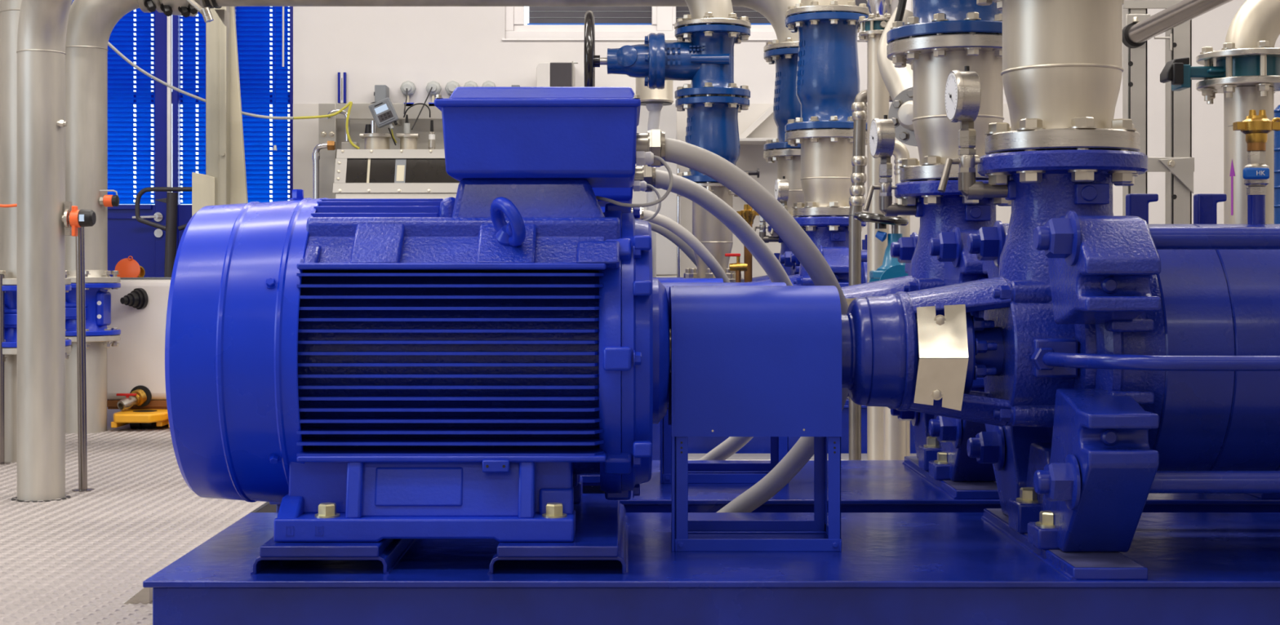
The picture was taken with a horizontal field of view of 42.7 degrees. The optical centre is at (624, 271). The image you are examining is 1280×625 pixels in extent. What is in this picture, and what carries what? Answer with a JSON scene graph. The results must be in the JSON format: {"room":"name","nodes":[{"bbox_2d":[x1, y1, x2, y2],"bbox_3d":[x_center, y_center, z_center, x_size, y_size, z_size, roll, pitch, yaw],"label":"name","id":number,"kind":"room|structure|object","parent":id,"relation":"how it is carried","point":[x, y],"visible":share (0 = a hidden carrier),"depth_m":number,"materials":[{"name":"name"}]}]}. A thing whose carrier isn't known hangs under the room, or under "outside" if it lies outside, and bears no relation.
{"room":"mechanical room","nodes":[
{"label":"mechanical room","id":0,"kind":"room"},
{"bbox_2d":[0,407,266,624],"bbox_3d":[0.000,0.828,2.900,13.000,0.064,14.800,0,0,0],"label":"floor","id":1,"kind":"structure","parent":0,"point":[77,560],"depth_m":5.09,"materials":[{"name":"metal"}]},
{"bbox_2d":[0,274,10,465],"bbox_3d":[-2.603,0.414,6.819,0.080,0.811,0.080,0,0,0],"label":"steel post","id":2,"kind":"object","parent":1,"relation":"on","point":[2,276],"visible":0.91,"depth_m":6.81,"materials":[{"name":"grey metal"}]},
{"bbox_2d":[0,0,71,462],"bbox_3d":[-2.470,-0.372,6.980,0.512,2.343,0.352,0,0,0],"label":"pipe","id":3,"kind":"object","parent":1,"relation":"on","point":[10,10],"visible":0.32,"depth_m":6.87,"materials":[{"name":"silver metal"}]},
{"bbox_2d":[0,271,71,361],"bbox_3d":[-2.550,0.185,6.980,0.355,0.382,0.355,0,0,34],"label":"valve","id":4,"kind":"object","parent":3,"relation":"attached to","point":[11,291],"visible":0.16,"depth_m":6.87,"materials":[{"name":"blue paint"}]},
{"bbox_2d":[11,0,72,502],"bbox_3d":[-1.733,-0.142,5.340,0.200,1.983,1.300,0,0,-37],"label":"pipe","id":5,"kind":"object","parent":1,"relation":"on","point":[42,123],"visible":0.97,"depth_m":5.71,"materials":[{"name":"silver metal"}]},
{"bbox_2d":[62,201,96,236],"bbox_3d":[-1.937,-0.187,5.780,0.122,0.122,0.072,0,0,0],"label":"switch","id":6,"kind":"object","parent":5,"relation":"attached to","point":[73,218],"visible":1,"depth_m":5.76,"materials":[{"name":"orange plastic"}]},
{"bbox_2d":[71,226,94,492],"bbox_3d":[-1.982,0.317,5.982,0.080,1.007,0.080,0,0,0],"label":"steel post","id":7,"kind":"object","parent":1,"relation":"on","point":[80,239],"visible":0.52,"depth_m":5.97,"materials":[{"name":"grey metal"}]},
{"bbox_2d":[111,186,191,429],"bbox_3d":[-2.485,0.153,8.930,0.721,1.294,1.520,0,0,0],"label":"truck","id":8,"kind":"object","parent":1,"relation":"on","point":[139,419],"visible":0.38,"depth_m":9.47,"materials":[{"name":"yellow paint"}]},
{"bbox_2d":[106,256,171,411],"bbox_3d":[-2.357,0.314,8.759,0.710,0.796,0.882,0,0,0],"label":"tank","id":9,"kind":"object","parent":8,"relation":"on","point":[135,368],"visible":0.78,"depth_m":8.45,"materials":[{"name":"white"}]},
{"bbox_2d":[129,388,146,405],"bbox_3d":[-2.513,0.647,8.431,0.084,0.089,0.069,0,0,29],"label":"outlet","id":10,"kind":"object","parent":9,"relation":"attached to","point":[140,397],"depth_m":8.41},
{"bbox_2d":[129,385,151,407],"bbox_3d":[-2.502,0.643,8.448,0.112,0.112,0.013,0,0,0],"label":"washer","id":11,"kind":"object","parent":9,"relation":"in","point":[146,390],"depth_m":8.44,"materials":[{"name":"black rubber"}]},
{"bbox_2d":[123,502,276,604],"bbox_3d":[-1.192,0.772,4.770,0.094,0.055,1.660,0,0,0],"label":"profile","id":12,"kind":"object","parent":1,"relation":"on","point":[144,596],"visible":0.23,"depth_m":3.94,"materials":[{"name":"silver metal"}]},
{"bbox_2d":[205,6,230,205],"bbox_3d":[-2.326,-0.650,9.351,0.137,2.900,0.127,0,0,0],"label":"support column","id":13,"kind":"structure","parent":1,"relation":"on","point":[217,34],"depth_m":9.30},
{"bbox_2d":[191,172,215,216],"bbox_3d":[-2.392,0.117,9.284,0.128,1.366,0.018,0,0,0],"label":"plywood board","id":14,"kind":"object","parent":13,"relation":"attached to","point":[203,186],"visible":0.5,"depth_m":9.27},
{"bbox_2d":[230,6,248,204],"bbox_3d":[-2.201,-0.500,9.440,0.205,2.600,0.040,0,0,0],"label":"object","id":15,"kind":"object","parent":1,"relation":"on","point":[238,189],"visible":0.12,"depth_m":9.42,"materials":[{"name":"beige metal"}]},
{"bbox_2d":[319,103,444,199],"bbox_3d":[-1.150,-0.093,9.645,1.288,1.787,0.149,0,0,0],"label":"panel frame","id":16,"kind":"object","parent":1,"relation":"on","point":[334,129],"visible":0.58,"depth_m":9.58,"materials":[{"name":"silver metal"}]},
{"bbox_2d":[368,97,401,128],"bbox_3d":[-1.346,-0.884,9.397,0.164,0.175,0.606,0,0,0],"label":"controller","id":17,"kind":"object","parent":16,"relation":"attached to","point":[384,113],"visible":1,"depth_m":9.10,"materials":[{"name":"paint"}]},
{"bbox_2d":[332,149,459,199],"bbox_3d":[-1.050,0.057,9.370,1.134,1.485,0.661,0,0,0],"label":"tank","id":18,"kind":"object","parent":1,"relation":"on","point":[359,174],"visible":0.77,"depth_m":9.09,"materials":[{"name":"silver metal"}]},
{"bbox_2d":[107,42,359,149],"bbox_3d":[-2.326,-1.069,9.374,1.568,0.728,0.326,0,0,-17],"label":"air hose","id":19,"kind":"object","parent":18,"relation":"on","point":[349,104],"visible":0.9,"depth_m":9.44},
{"bbox_2d":[341,142,359,149],"bbox_3d":[-1.597,-0.726,9.510,0.090,0.050,0.100,0,0,0],"label":"block","id":20,"kind":"object","parent":18,"relation":"on","point":[344,145],"visible":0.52,"depth_m":9.46,"materials":[{"name":"silver metal"}]},
{"bbox_2d":[312,141,335,199],"bbox_3d":[-1.732,-0.564,9.400,0.129,0.374,0.060,0,0,0],"label":"pipe","id":21,"kind":"object","parent":20,"relation":"attached to","point":[330,145],"visible":0.96,"depth_m":9.38,"materials":[{"name":"silver metal"}]},
{"bbox_2d":[360,120,391,149],"bbox_3d":[-1.414,-0.772,9.330,0.184,0.180,0.184,0,0,0],"label":"pot","id":22,"kind":"object","parent":18,"relation":"on","point":[372,140],"visible":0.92,"depth_m":9.27,"materials":[{"name":"silver metal"}]},
{"bbox_2d":[396,114,419,149],"bbox_3d":[-1.234,-0.789,9.330,0.125,0.215,0.125,0,0,0],"label":"pot","id":23,"kind":"object","parent":18,"relation":"on","point":[407,140],"visible":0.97,"depth_m":9.29,"materials":[{"name":"silver metal"}]},
{"bbox_2d":[428,120,435,149],"bbox_3d":[-1.098,-0.772,9.300,0.040,0.180,0.040,0,0,0],"label":"sensor","id":24,"kind":"object","parent":18,"relation":"on","point":[431,135],"visible":0.84,"depth_m":9.29,"materials":[{"name":"silver metal"}]},
{"bbox_2d":[65,0,800,433],"bbox_3d":[-0.948,-0.382,8.230,3.884,2.363,0.352,0,0,-1],"label":"pipe","id":25,"kind":"object","parent":1,"relation":"on","point":[91,24],"visible":0.67,"depth_m":8.12,"materials":[{"name":"silver metal"}]},
{"bbox_2d":[65,283,76,336],"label":"valve","id":26,"kind":"object","parent":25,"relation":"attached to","point":[70,296],"depth_m":8.08,"materials":[{"name":"blue paint"}]},
{"bbox_2d":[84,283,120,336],"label":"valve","id":27,"kind":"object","parent":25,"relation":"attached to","point":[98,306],"depth_m":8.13,"materials":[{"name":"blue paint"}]},
{"bbox_2d":[137,0,213,22],"bbox_3d":[-2.216,-1.415,8.171,0.407,0.392,0.387,0,0,0],"label":"valve","id":28,"kind":"object","parent":25,"relation":"attached to","point":[186,8],"visible":1,"depth_m":8.10,"materials":[{"name":"silver metal"}]},
{"bbox_2d":[204,0,229,28],"bbox_3d":[-2.060,-1.410,8.238,0.060,0.320,0.324,0,0,0],"label":"bracket","id":29,"kind":"object","parent":25,"relation":"attached to","point":[224,15],"visible":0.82,"depth_m":8.29,"materials":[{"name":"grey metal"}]},
{"bbox_2d":[631,103,676,277],"bbox_3d":[0.119,-0.075,9.450,0.344,1.749,0.500,0,0,0],"label":"tall cabinet","id":30,"kind":"object","parent":1,"relation":"on","point":[666,251],"visible":0.1,"depth_m":9.20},
{"bbox_2d":[635,77,673,277],"bbox_3d":[0.154,-0.199,8.600,0.204,1.997,0.204,0,0,0],"label":"pipe","id":31,"kind":"object","parent":1,"relation":"on","point":[654,100],"visible":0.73,"depth_m":8.56,"materials":[{"name":"silver metal"}]},
{"bbox_2d":[676,168,680,277],"bbox_3d":[0.299,0.113,9.100,0.023,1.374,0.024,0,0,0],"label":"pipe","id":32,"kind":"object","parent":1,"relation":"on","point":[678,171],"visible":0.29,"depth_m":9.09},
{"bbox_2d":[142,493,1279,624],"bbox_3d":[0.724,0.647,3.300,3.152,0.306,0.826,0,0,0],"label":"machine skid","id":33,"kind":"object","parent":1,"relation":"on","point":[620,567],"visible":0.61,"depth_m":2.90,"materials":[{"name":"blue paint"}]},
{"bbox_2d":[164,87,671,542],"bbox_3d":[-0.212,0.070,3.300,1.285,0.847,0.631,0,0,0],"label":"motor","id":34,"kind":"object","parent":33,"relation":"on","point":[369,370],"visible":0.99,"depth_m":3.05,"materials":[{"name":"blue paint"}]},
{"bbox_2d":[595,151,673,207],"bbox_3d":[0.018,-0.180,3.185,0.151,0.111,0.060,0,0,0],"label":"cable","id":35,"kind":"object","parent":34,"relation":"attached to","point":[642,158],"visible":0.99,"depth_m":3.18,"materials":[{"name":"white plastic"}]},
{"bbox_2d":[635,129,848,512],"bbox_3d":[0.275,0.171,3.504,0.384,0.913,0.604,0,0,18],"label":"power cable","id":36,"kind":"object","parent":34,"relation":"attached to","point":[696,158],"visible":0.52,"depth_m":3.39,"materials":[{"name":"grey rubber"}]},
{"bbox_2d":[668,285,841,551],"bbox_3d":[0.257,0.287,3.314,0.332,0.518,0.251,0,0,0],"label":"guard","id":37,"kind":"object","parent":33,"relation":"on","point":[747,361],"visible":0.98,"depth_m":3.19,"materials":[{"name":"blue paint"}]},
{"bbox_2d":[671,285,841,436],"bbox_3d":[0.260,0.175,3.315,0.326,0.294,0.250,0,0,0],"label":"hood","id":38,"kind":"object","parent":33,"relation":"attached to","point":[747,361],"depth_m":3.19,"materials":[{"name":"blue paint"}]},
{"bbox_2d":[841,150,1279,551],"bbox_3d":[1.129,0.145,3.283,1.428,0.760,0.875,0,0,0],"label":"pump","id":39,"kind":"object","parent":33,"relation":"on","point":[1121,360],"visible":0.98,"depth_m":3.09,"materials":[{"name":"blue paint"}]},
{"bbox_2d":[937,66,1008,199],"bbox_3d":[0.711,-0.280,3.289,0.167,0.270,0.106,0,0,0],"label":"pressure gauge","id":40,"kind":"object","parent":39,"relation":"attached to","point":[962,95],"visible":1,"depth_m":3.28,"materials":[{"name":"silver metal"}]},
{"bbox_2d":[992,425,1004,471],"bbox_3d":[0.807,0.381,3.545,0.009,0.100,0.100,0,0,0],"label":"washer","id":41,"kind":"object","parent":39,"relation":"in","point":[998,432],"depth_m":3.51,"materials":[{"name":"blue paint"}]},
{"bbox_2d":[992,220,1004,266],"bbox_3d":[0.807,-0.061,3.545,0.009,0.100,0.100,0,0,0],"label":"washer","id":42,"kind":"object","parent":39,"relation":"in","point":[998,228],"depth_m":3.51,"materials":[{"name":"blue paint"}]},
{"bbox_2d":[985,0,1140,186],"bbox_3d":[0.881,-0.389,3.300,0.371,0.429,0.371,0,0,43],"label":"pipe","id":43,"kind":"object","parent":39,"relation":"on","point":[1063,69],"visible":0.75,"depth_m":3.20,"materials":[{"name":"silver metal"}]},
{"bbox_2d":[976,0,1124,10],"bbox_3d":[0.881,-0.826,3.300,0.371,0.549,0.371,0,0,43],"label":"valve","id":44,"kind":"object","parent":43,"relation":"on","point":[980,2],"visible":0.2,"depth_m":3.38,"materials":[{"name":"silver metal"}]},
{"bbox_2d":[1063,454,1080,510],"bbox_3d":[0.807,0.381,2.965,0.009,0.100,0.100,0,0,0],"label":"washer","id":45,"kind":"object","parent":39,"relation":"in","point":[1072,463],"depth_m":2.93,"materials":[{"name":"blue paint"}]},
{"bbox_2d":[1064,210,1080,266],"bbox_3d":[0.807,-0.061,2.965,0.009,0.100,0.100,0,0,0],"label":"washer","id":46,"kind":"object","parent":39,"relation":"in","point":[1072,222],"depth_m":2.93,"materials":[{"name":"blue paint"}]},
{"bbox_2d":[1232,110,1279,195],"bbox_3d":[1.280,-0.240,3.294,0.099,0.171,0.074,0,0,0],"label":"valve","id":47,"kind":"object","parent":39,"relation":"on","point":[1256,128],"visible":1,"depth_m":3.28,"materials":[{"name":"gold metal"}]},
{"bbox_2d":[684,182,743,282],"bbox_3d":[0.407,0.197,7.600,0.320,1.207,0.320,0,0,0],"label":"pipe","id":48,"kind":"object","parent":1,"relation":"on","point":[716,237],"visible":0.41,"depth_m":7.52,"materials":[{"name":"silver metal"}]},
{"bbox_2d":[675,96,749,197],"bbox_3d":[0.407,-0.576,7.600,0.345,0.446,0.345,0,0,-43],"label":"valve","id":49,"kind":"object","parent":48,"relation":"on","point":[715,129],"visible":0.52,"depth_m":7.49,"materials":[{"name":"blue metal"}]},
{"bbox_2d":[583,10,750,112],"bbox_3d":[0.199,-0.979,7.600,0.768,0.467,0.467,0,0,0],"label":"valve","id":50,"kind":"object","parent":49,"relation":"on","point":[707,60],"visible":0.9,"depth_m":7.51,"materials":[{"name":"blue metal"}]},
{"bbox_2d":[674,0,751,29],"bbox_3d":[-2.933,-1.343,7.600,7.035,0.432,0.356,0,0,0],"label":"top elbow","id":51,"kind":"object","parent":50,"relation":"on","point":[720,9],"visible":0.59,"depth_m":7.50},
{"bbox_2d":[736,204,759,282],"bbox_3d":[0.595,0.237,7.900,0.110,1.126,0.076,0,0,0],"label":"brass standpipe","id":52,"kind":"object","parent":1,"relation":"on","point":[748,214],"visible":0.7,"depth_m":7.88,"materials":[{"name":"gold metal"}]},
{"bbox_2d":[724,253,747,282],"bbox_3d":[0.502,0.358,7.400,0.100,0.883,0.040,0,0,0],"label":"valve","id":53,"kind":"object","parent":52,"relation":"on","point":[738,267],"visible":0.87,"depth_m":7.39,"materials":[{"name":"metal"}]},
{"bbox_2d":[269,456,1279,512],"bbox_3d":[0.724,0.647,4.330,3.152,0.306,0.826,0,0,0],"label":"machine skid","id":54,"kind":"object","parent":1,"relation":"on","point":[866,486],"visible":0.11,"depth_m":3.98,"materials":[{"name":"blue paint"}]},
{"bbox_2d":[591,186,632,207],"bbox_3d":[-0.212,0.070,4.330,1.285,0.847,0.631,0,0,0],"label":"motor","id":55,"kind":"object","parent":54,"relation":"on","point":[624,195],"visible":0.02,"depth_m":4.13,"materials":[{"name":"blue metal"}]},
{"bbox_2d":[633,181,661,221],"bbox_3d":[0.018,-0.180,4.215,0.151,0.111,0.060,0,0,0],"label":"cable","id":56,"kind":"object","parent":55,"relation":"attached to","point":[638,186],"visible":0.58,"depth_m":4.22,"materials":[{"name":"white plastic"}]},
{"bbox_2d":[632,164,792,460],"bbox_3d":[0.275,0.171,4.534,0.384,0.913,0.604,0,0,18],"label":"power cable","id":57,"kind":"object","parent":55,"relation":"attached to","point":[694,192],"visible":0.56,"depth_m":4.38,"materials":[{"name":"grey rubber"}]},
{"bbox_2d":[661,282,786,299],"bbox_3d":[0.260,0.175,4.345,0.326,0.294,0.250,0,0,0],"label":"hood","id":58,"kind":"object","parent":54,"relation":"attached to","point":[666,285],"depth_m":4.29,"materials":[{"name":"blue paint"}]},
{"bbox_2d":[660,282,788,483],"bbox_3d":[0.257,0.287,4.344,0.332,0.518,0.251,0,0,0],"label":"guard","id":59,"kind":"object","parent":54,"relation":"on","point":[779,445],"visible":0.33,"depth_m":4.22,"materials":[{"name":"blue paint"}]},
{"bbox_2d":[840,180,995,481],"bbox_3d":[1.129,0.145,4.312,1.428,0.760,0.875,0,0,0],"label":"pump","id":60,"kind":"object","parent":54,"relation":"on","point":[938,255],"visible":0.19,"depth_m":4.22,"materials":[{"name":"blue metal"}]},
{"bbox_2d":[862,115,916,217],"bbox_3d":[0.711,-0.280,4.319,0.167,0.270,0.106,0,0,0],"label":"pressure gauge","id":61,"kind":"object","parent":60,"relation":"attached to","point":[882,133],"visible":1,"depth_m":4.31,"materials":[{"name":"silver metal"}]},
{"bbox_2d":[910,232,917,263],"bbox_3d":[0.807,-0.061,4.575,0.009,0.100,0.100,0,0,0],"label":"washer","id":62,"kind":"object","parent":60,"relation":"in","point":[913,239],"depth_m":4.54,"materials":[{"name":"blue paint"}]},
{"bbox_2d":[886,33,1011,206],"bbox_3d":[0.881,-0.389,4.330,0.371,0.429,0.371,0,0,43],"label":"pipe","id":63,"kind":"object","parent":60,"relation":"on","point":[936,137],"visible":0.63,"depth_m":4.23,"materials":[{"name":"silver metal"}]},
{"bbox_2d":[886,0,1002,70],"bbox_3d":[0.881,-0.826,4.330,0.371,0.549,0.371,0,0,-43],"label":"flange","id":64,"kind":"object","parent":63,"relation":"on","point":[930,17],"visible":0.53,"depth_m":4.21,"materials":[{"name":"blue metal"}]},
{"bbox_2d":[951,418,961,448],"bbox_3d":[0.807,0.381,3.995,0.009,0.100,0.100,0,0,0],"label":"washer","id":65,"kind":"object","parent":60,"relation":"in","point":[956,423],"depth_m":3.96,"materials":[{"name":"blue paint"}]},
{"bbox_2d":[951,226,961,267],"bbox_3d":[0.807,-0.061,3.995,0.009,0.100,0.100,0,0,0],"label":"washer","id":66,"kind":"object","parent":60,"relation":"in","point":[956,233],"depth_m":3.96,"materials":[{"name":"blue paint"}]},
{"bbox_2d":[652,396,915,460],"bbox_3d":[0.724,0.647,7.100,3.152,0.306,0.826,0,0,0],"label":"machine skid","id":67,"kind":"object","parent":1,"relation":"on","point":[696,445],"visible":0.02,"depth_m":6.70,"materials":[{"name":"blue paint"}]},
{"bbox_2d":[652,278,723,283],"bbox_3d":[0.257,0.287,7.114,0.332,0.518,0.251,0,0,0],"label":"guard","id":68,"kind":"object","parent":67,"relation":"on","point":[661,280],"visible":0.02,"depth_m":7.05,"materials":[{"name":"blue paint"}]},
{"bbox_2d":[751,217,911,396],"bbox_3d":[1.129,0.145,7.082,1.428,0.760,0.875,0,0,0],"label":"pump","id":69,"kind":"object","parent":67,"relation":"on","point":[833,246],"visible":0.08,"depth_m":6.97,"materials":[{"name":"blue metal"}]},
{"bbox_2d":[769,176,788,235],"bbox_3d":[0.711,-0.280,7.089,0.167,0.270,0.106,0,0,0],"label":"pressure gauge","id":70,"kind":"object","parent":69,"relation":"attached to","point":[781,185],"visible":0.56,"depth_m":7.05,"materials":[{"name":"silver metal"}]},
{"bbox_2d":[785,128,866,231],"bbox_3d":[0.881,-0.389,7.100,0.371,0.429,0.371,0,0,-43],"label":"pipe","id":71,"kind":"object","parent":69,"relation":"on","point":[826,166],"visible":0.7,"depth_m":6.99,"materials":[{"name":"silver metal"}]},
{"bbox_2d":[785,12,868,146],"bbox_3d":[0.881,-0.826,7.100,0.371,0.549,0.371,0,0,0],"label":"valve","id":72,"kind":"object","parent":71,"relation":"on","point":[828,79],"visible":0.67,"depth_m":6.99,"materials":[{"name":"blue metal"}]},
{"bbox_2d":[785,0,870,32],"bbox_3d":[0.881,-2.176,7.100,0.371,2.249,0.371,0,0,0],"label":"riser pipe","id":73,"kind":"object","parent":72,"relation":"on","point":[806,6],"visible":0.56,"depth_m":6.96,"materials":[{"name":"silver metal"}]},
{"bbox_3d":[-0.212,0.071,7.099,1.285,0.847,0.631,0,0,0],"label":"motor","id":74,"kind":"object","parent":67,"relation":"on","visible":0},
{"bbox_2d":[631,207,729,282],"bbox_3d":[0.275,0.171,7.304,0.384,0.913,0.604,0,0,18],"label":"power cable","id":75,"kind":"object","parent":74,"relation":"attached to","point":[681,232],"visible":0.37,"depth_m":7.14,"materials":[{"name":"grey rubber"}]},
{"bbox_2d":[688,453,916,460],"bbox_3d":[1.400,0.765,6.465,2.400,0.070,0.230,0,0,0],"label":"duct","id":76,"kind":"object","parent":1,"relation":"on","point":[691,456],"visible":0.02,"depth_m":6.46,"materials":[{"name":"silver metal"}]},
{"bbox_2d":[848,89,892,460],"bbox_3d":[0.949,0.045,6.300,0.173,1.510,0.062,0,0,0],"label":"pipe","id":77,"kind":"object","parent":1,"relation":"on","point":[859,108],"visible":0.73,"depth_m":6.28,"materials":[{"name":"grey metal"}]},
{"bbox_2d":[857,0,898,460],"bbox_3d":[0.965,-0.202,6.200,0.163,2.004,0.144,0,0,0],"label":"pipe","id":78,"kind":"object","parent":1,"relation":"on","point":[872,28],"visible":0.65,"depth_m":6.16,"materials":[{"name":"silver metal"}]},
{"bbox_2d":[853,212,908,282],"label":"valve","id":79,"kind":"object","parent":1,"relation":"on","point":[891,268],"depth_m":5.71,"materials":[{"name":"paint"}]},
{"bbox_2d":[883,406,906,460],"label":"pipe","id":80,"kind":"object","parent":1,"relation":"on","point":[894,432],"depth_m":5.72,"materials":[{"name":"metal"}]},
{"bbox_2d":[893,140,910,456],"bbox_3d":[0.989,0.161,5.900,0.086,1.278,0.062,0,0,0],"label":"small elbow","id":81,"kind":"object","parent":1,"relation":"on","point":[900,151],"visible":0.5,"depth_m":5.88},
{"bbox_2d":[876,7,917,146],"bbox_3d":[0.985,-0.689,5.686,0.185,0.531,0.536,0,0,0],"label":"pipe","id":82,"kind":"object","parent":81,"relation":"attached to","point":[898,82],"visible":0.41,"depth_m":5.71,"materials":[{"name":"silver metal"}]},
{"bbox_2d":[1122,0,1194,224],"bbox_3d":[2.608,-0.400,8.025,0.348,2.400,0.150,0,0,0],"label":"frame","id":83,"kind":"object","parent":1,"relation":"on","point":[1178,162],"visible":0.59,"depth_m":8.00,"materials":[{"name":"silver metal"}]},
{"bbox_2d":[1195,0,1279,224],"bbox_3d":[2.504,-0.068,5.200,1.358,1.735,0.316,0,0,0],"label":"pipe","id":84,"kind":"object","parent":1,"relation":"on","point":[1254,31],"visible":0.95,"depth_m":5.14,"materials":[{"name":"silver metal"}]},
{"bbox_2d":[1160,56,1279,91],"bbox_3d":[1.895,-0.629,5.200,0.372,0.097,0.196,0,0,0],"label":"valve","id":85,"kind":"object","parent":84,"relation":"attached to","point":[1180,72],"visible":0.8,"depth_m":5.14,"materials":[{"name":"teal paint"}]},
{"bbox_2d":[1274,105,1279,224],"bbox_3d":[2.688,0.063,6.600,0.152,1.473,0.152,0,0,0],"label":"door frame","id":86,"kind":"structure","parent":1,"relation":"on","point":[1277,111],"depth_m":6.58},
{"bbox_3d":[0.724,0.647,8.200,3.152,0.306,0.826,0,0,0],"label":"machine skid","id":87,"kind":"object","parent":1,"relation":"on","visible":0},
{"bbox_2d":[752,225,864,281],"bbox_3d":[1.129,0.145,8.182,1.428,0.760,0.875,0,0,0],"label":"pump","id":88,"kind":"object","parent":87,"relation":"on","point":[784,257],"visible":0.04,"depth_m":8.11,"materials":[{"name":"blue metal"}]},
{"bbox_2d":[753,215,778,243],"bbox_3d":[0.711,-0.280,8.189,0.167,0.270,0.106,0,0,0],"label":"pressure gauge","id":89,"kind":"object","parent":88,"relation":"attached to","point":[766,239],"visible":0.33,"depth_m":8.19,"materials":[{"name":"silver metal"}]},
{"bbox_2d":[763,148,804,237],"bbox_3d":[0.881,-0.389,8.200,0.371,0.429,0.371,0,0,-7],"label":"pipe","id":90,"kind":"object","parent":88,"relation":"on","point":[790,169],"visible":0.15,"depth_m":8.09,"materials":[{"name":"silver metal"}]},
{"bbox_2d":[763,47,800,163],"bbox_3d":[0.881,-0.826,8.200,0.371,0.549,0.371,0,0,-17],"label":"valve","id":91,"kind":"object","parent":90,"relation":"on","point":[786,105],"visible":0.43,"depth_m":8.10,"materials":[{"name":"blue metal"}]},
{"bbox_2d":[763,38,799,64],"bbox_3d":[0.881,-1.101,8.200,0.371,0.100,0.371,0,0,0],"label":"riser pipe","id":92,"kind":"object","parent":91,"relation":"on","point":[775,45],"visible":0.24,"depth_m":8.08,"materials":[{"name":"silver metal"}]},
{"bbox_3d":[-0.212,0.071,8.200,1.285,0.847,0.631,0,0,0],"label":"motor","id":93,"kind":"object","parent":87,"relation":"on","visible":0},
{"bbox_2d":[648,222,697,266],"bbox_3d":[0.275,0.171,8.404,0.384,0.913,0.604,0,0,18],"label":"power cable","id":94,"kind":"object","parent":93,"relation":"attached to","point":[680,243],"visible":0.16,"depth_m":8.23,"materials":[{"name":"grey rubber"}]},
{"bbox_2d":[293,0,1279,279],"bbox_3d":[0.000,-1.250,9.948,13.000,4.100,0.304,0,0,0],"label":"wall","id":95,"kind":"structure","parent":0,"point":[391,46],"depth_m":9.80,"materials":[{"name":"white paint"}]},
{"bbox_2d":[73,0,155,204],"bbox_3d":[-3.073,-1.148,9.850,0.495,1.482,0.030,0,0,0],"label":"window blind","id":96,"kind":"object","parent":95,"relation":"attached to","point":[121,74],"visible":0.61,"depth_m":9.85,"materials":[{"name":"blue paint"}]},
{"bbox_2d":[71,0,293,399],"bbox_3d":[-2.669,-0.575,9.912,1.432,2.750,0.304,0,0,0],"label":"door","id":97,"kind":"structure","parent":95,"relation":"in","point":[127,237],"depth_m":9.82,"materials":[{"name":"blue paint"}]},
{"bbox_2d":[179,12,205,204],"bbox_3d":[-2.529,-1.148,9.850,0.305,1.482,0.030,0,0,0],"label":"window blind","id":98,"kind":"object","parent":95,"relation":"attached to","point":[188,27],"visible":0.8,"depth_m":9.85,"materials":[{"name":"blue paint"}]},
{"bbox_2d":[235,6,289,203],"bbox_3d":[-2.169,-1.148,9.836,0.346,1.482,0.057,0,0,0],"label":"window blind","id":99,"kind":"object","parent":95,"relation":"attached to","point":[253,27],"visible":0.89,"depth_m":9.85,"materials":[{"name":"blue paint"}]},
{"bbox_2d":[337,72,346,103],"bbox_3d":[-1.693,-1.102,9.787,0.049,0.183,0.023,0,0,0],"label":"thermometer","id":100,"kind":"object","parent":95,"relation":"attached to","point":[341,76],"visible":1,"depth_m":9.77,"materials":[{"name":"blue paint"}]},
{"bbox_2d":[370,84,389,103],"bbox_3d":[-1.482,-1.036,9.729,0.139,0.137,0.137,0,0,0],"label":"junction box","id":101,"kind":"object","parent":95,"relation":"attached to","point":[381,92],"visible":0.62,"depth_m":9.66,"materials":[{"name":"grey plastic"}]},
{"bbox_2d":[400,80,416,102],"bbox_3d":[-1.296,-1.073,9.760,0.091,0.135,0.070,0,0,0],"label":"wall socket","id":102,"kind":"object","parent":95,"relation":"attached to","point":[411,87],"visible":0.98,"depth_m":9.75,"materials":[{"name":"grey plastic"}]},
{"bbox_2d":[426,80,441,102],"bbox_3d":[-1.144,-1.073,9.760,0.091,0.135,0.070,0,0,0],"label":"wall socket","id":103,"kind":"object","parent":95,"relation":"attached to","point":[436,89],"visible":0.95,"depth_m":9.75,"materials":[{"name":"grey plastic"}]},
{"bbox_2d":[536,61,577,87],"bbox_3d":[-0.395,-1.058,9.649,0.242,0.337,0.297,0,0,0],"label":"junction box","id":104,"kind":"object","parent":95,"relation":"attached to","point":[548,74],"depth_m":9.50,"materials":[{"name":"paint"}]},
{"bbox_2d":[501,0,911,40],"bbox_3d":[0.492,-1.767,9.834,2.462,0.765,0.092,0,0,0],"label":"window","id":105,"kind":"structure","parent":95,"relation":"in","point":[522,23],"depth_m":9.84,"materials":[{"name":"glass"}]},
{"bbox_2d":[739,105,777,145],"bbox_3d":[0.862,-0.889,9.649,0.477,0.260,0.297,0,0,0],"label":"bracket","id":106,"kind":"object","parent":95,"relation":"attached to","point":[744,140],"visible":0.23,"depth_m":9.68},
{"bbox_2d":[739,137,777,145],"bbox_3d":[0.862,-0.768,9.649,0.477,0.018,0.297,0,0,0],"label":"tray","id":107,"kind":"object","parent":106,"relation":"on","point":[743,141],"depth_m":9.52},
{"bbox_2d":[893,0,906,22],"bbox_3d":[0.885,-0.790,5.000,0.143,0.181,0.030,0,0,0],"label":"lever","id":108,"kind":"object","parent":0,"point":[902,3],"visible":0.48,"depth_m":4.99,"materials":[{"name":"metal"}]},
{"bbox_2d":[1122,0,1232,48],"bbox_3d":[2.545,-1.186,6.270,0.116,0.269,2.883,0,0,-6],"label":"tube","id":109,"kind":"object","parent":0,"point":[1135,34],"visible":0.96,"depth_m":7.27,"materials":[{"name":"metal"}]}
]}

